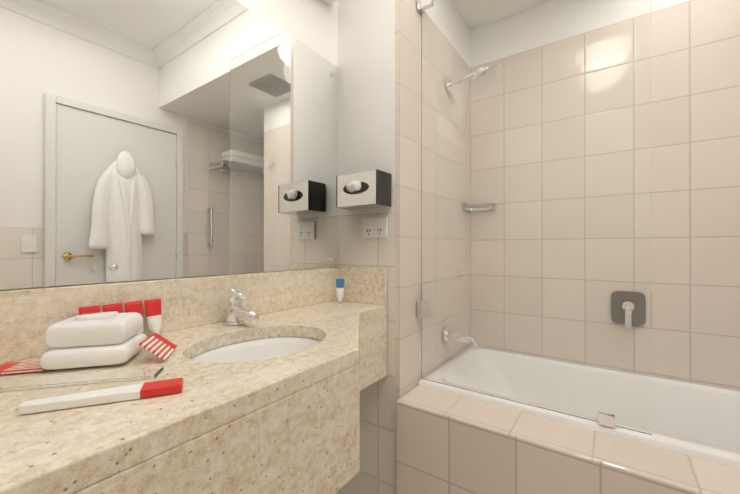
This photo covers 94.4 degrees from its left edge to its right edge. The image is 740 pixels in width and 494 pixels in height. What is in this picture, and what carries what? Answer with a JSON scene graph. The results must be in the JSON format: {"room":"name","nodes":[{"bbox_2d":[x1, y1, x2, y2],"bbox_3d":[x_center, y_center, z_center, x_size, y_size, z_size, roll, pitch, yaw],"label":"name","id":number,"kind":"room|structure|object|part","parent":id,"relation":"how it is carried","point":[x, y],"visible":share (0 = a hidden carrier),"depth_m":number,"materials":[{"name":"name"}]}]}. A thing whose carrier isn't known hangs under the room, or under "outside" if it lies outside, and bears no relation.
{"room":"bathroom","nodes":[
{"label":"bathroom","id":0,"kind":"room"},
{"bbox_2d":[40,333,146,369],"bbox_3d":[-0.505,0.192,0.640,0.175,0.034,0.176,0,0,35],"label":"towel","id":1,"kind":"object","parent":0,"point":[100,352],"depth_m":0.59,"materials":[{"name":"white fabric"}]},
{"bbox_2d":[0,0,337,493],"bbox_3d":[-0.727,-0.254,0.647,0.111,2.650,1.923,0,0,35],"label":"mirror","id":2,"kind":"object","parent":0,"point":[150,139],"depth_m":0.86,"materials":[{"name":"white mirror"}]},
{"bbox_2d":[0,267,386,493],"bbox_3d":[-0.462,0.275,0.518,0.488,0.390,1.819,0,0,35],"label":"bathroom vanity","id":3,"kind":"object","parent":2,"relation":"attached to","point":[278,371],"visible":0.98,"depth_m":0.60,"materials":[{"name":"stone"}]},
{"bbox_2d":[0,361,45,374],"bbox_3d":[-0.595,0.207,0.590,0.082,0.006,0.052,0,0,-17],"label":"sachet","id":4,"kind":"object","parent":3,"relation":"on","point":[19,367],"visible":0.73,"depth_m":0.58,"materials":[{"name":"red paper"}]},
{"bbox_2d":[0,366,163,392],"bbox_3d":[-0.457,0.207,0.534,0.230,0.007,0.048,0,0,-15],"label":"clear tray","id":5,"kind":"object","parent":3,"relation":"on","point":[20,384],"visible":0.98,"depth_m":0.53,"materials":[{"name":"clear glass"}]},
{"bbox_2d":[79,305,99,314],"bbox_3d":[-0.577,0.166,0.709,0.017,0.086,0.036,-15,-9,34],"label":"tube","id":6,"kind":"object","parent":3,"relation":"on","point":[91,309],"visible":0.25,"depth_m":0.71,"materials":[{"name":"red plastic"}]},
{"bbox_2d":[40,311,146,369],"bbox_3d":[-0.505,0.166,0.640,0.128,0.086,0.118,0,0,-17],"label":"towel stack","id":7,"kind":"object","parent":3,"relation":"on","point":[97,339],"visible":0.94,"depth_m":0.60,"materials":[{"name":"white fabric"}]},
{"bbox_2d":[44,312,142,347],"bbox_3d":[-0.509,0.153,0.643,0.160,0.044,0.163,0,0,35],"label":"towel","id":8,"kind":"object","parent":7,"relation":"on","point":[98,329],"depth_m":0.60,"materials":[{"name":"white fabric"}]},
{"bbox_2d":[18,378,182,414],"bbox_3d":[-0.360,0.204,0.471,0.180,0.012,0.032,0,0,-25],"label":"toothbrush","id":9,"kind":"object","parent":3,"relation":"on","point":[137,391],"visible":0.98,"depth_m":0.46,"materials":[{"name":"white plastic"}]},
{"bbox_2d":[103,303,122,312],"bbox_3d":[-0.554,0.166,0.742,0.017,0.086,0.036,-15,-9,34],"label":"tube","id":10,"kind":"object","parent":3,"relation":"on","point":[113,307],"visible":0.27,"depth_m":0.75,"materials":[{"name":"red plastic"}]},
{"bbox_2d":[124,301,143,332],"bbox_3d":[-0.531,0.166,0.774,0.017,0.086,0.036,-15,-9,34],"label":"tube","id":11,"kind":"object","parent":3,"relation":"on","point":[136,306],"visible":0.48,"depth_m":0.78,"materials":[{"name":"red plastic"}]},
{"bbox_2d":[144,299,161,334],"bbox_3d":[-0.508,0.166,0.807,0.017,0.086,0.036,-15,-9,34],"label":"tube","id":12,"kind":"object","parent":3,"relation":"on","point":[153,309],"visible":0.85,"depth_m":0.80,"materials":[{"name":"plastic"}]},
{"bbox_2d":[139,332,176,359],"bbox_3d":[-0.404,0.189,0.657,0.052,0.006,0.082,39,-10,-13],"label":"sachet","id":13,"kind":"object","parent":3,"relation":"on","point":[158,345],"visible":0.96,"depth_m":0.65,"materials":[{"name":"red paper"}]},
{"bbox_2d":[191,337,320,362],"bbox_3d":[-0.247,0.327,0.781,0.291,0.167,0.363,0,0,35],"label":"basin","id":14,"kind":"object","parent":3,"relation":"in","point":[237,349],"depth_m":0.89,"materials":[{"name":"white ceramic"}]},
{"bbox_2d":[336,279,343,302],"bbox_3d":[-0.114,0.166,1.313,0.032,0.090,0.018,0,0,-4],"label":"tube","id":15,"kind":"object","parent":3,"relation":"on","point":[340,289],"visible":0.98,"depth_m":1.31,"materials":[{"name":"white plastic"}]},
{"bbox_3d":[-0.362,-0.322,1.069,0.005,0.753,0.749,0,0,35],"label":"mirror caps","id":16,"kind":"part","parent":2,"relation":"part of","materials":[{"name":"silver metal"}]},
{"bbox_2d":[323,0,337,4],"bbox_3d":[-0.351,-1.008,1.024,0.090,0.100,0.770,0,0,35],"label":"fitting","id":17,"kind":"object","parent":2,"relation":"attached to","point":[328,2],"visible":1,"depth_m":1.34,"materials":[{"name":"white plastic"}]},
{"bbox_2d":[224,288,259,325],"bbox_3d":[-0.345,0.163,0.927,0.126,0.098,0.054,0,0,35],"label":"faucet","id":18,"kind":"object","parent":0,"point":[236,313],"depth_m":0.93,"materials":[{"name":"silver metal"}]},
{"bbox_2d":[337,0,394,215],"bbox_3d":[-0.048,-0.853,1.376,0.375,1.450,0.050,0,0,35],"label":"wall","id":19,"kind":"structure","parent":0,"point":[366,75],"depth_m":1.32,"materials":[{"name":"white paint"}]},
{"bbox_2d":[336,169,390,209],"bbox_3d":[-0.029,-0.207,1.258,0.184,0.120,0.115,0,0,35],"label":"dispenser","id":20,"kind":"object","parent":19,"relation":"attached to","point":[366,189],"visible":1,"depth_m":1.22,"materials":[{"name":"silver metal"}]},
{"bbox_2d":[337,212,394,493],"bbox_3d":[-0.048,0.472,1.372,0.375,1.200,0.050,0,0,35],"label":"dado","id":21,"kind":"object","parent":19,"relation":"attached to","point":[375,474],"visible":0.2,"depth_m":1.29,"materials":[{"name":"tile"}]},
{"bbox_2d":[362,217,387,237],"bbox_3d":[0.017,-0.073,1.288,0.110,0.074,0.012,0,0,35],"label":"socket","id":22,"kind":"object","parent":21,"relation":"attached to","point":[374,227],"visible":1,"depth_m":1.28,"materials":[{"name":"white plastic"}]},
{"bbox_2d":[395,0,420,493],"bbox_3d":[0.315,0.055,1.543,0.020,2.035,0.747,0,0,35],"label":"tiled wall","id":23,"kind":"structure","parent":0,"point":[407,188],"depth_m":1.28,"materials":[{"name":"beige tile"}]},
{"bbox_2d":[651,0,739,389],"bbox_3d":[1.138,0.057,2.017,1.560,2.035,0.980,0,0,35],"label":"wall tiles","id":24,"kind":"structure","parent":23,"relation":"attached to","point":[695,110],"depth_m":1.33,"materials":[{"name":"beige tile"}]},
{"bbox_2d":[651,0,689,11],"bbox_3d":[1.138,-1.268,2.021,1.560,0.615,0.980,0,0,35],"label":"wall","id":25,"kind":"structure","parent":0,"point":[656,5],"depth_m":1.39,"materials":[{"name":"white paint"}]},
{"bbox_3d":[0.697,1.121,0.690,2.377,0.100,3.650,0,0,35],"label":"floor","id":26,"kind":"structure","parent":0,"visible":0},
{"bbox_2d":[396,375,739,493],"bbox_3d":[1.058,0.796,0.991,1.825,0.550,0.778,0,0,35],"label":"bath","id":27,"kind":"object","parent":26,"relation":"on","point":[452,440],"visible":0.65,"depth_m":1.03,"materials":[{"name":"tile"}]},
{"bbox_2d":[417,0,651,434],"bbox_3d":[0.484,-0.314,1.148,0.710,1.668,0.044,0,0,35],"label":"glass screen","id":28,"kind":"object","parent":27,"relation":"on","point":[536,234],"visible":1,"depth_m":1.10,"materials":[{"name":"clear glass"}]}
]}

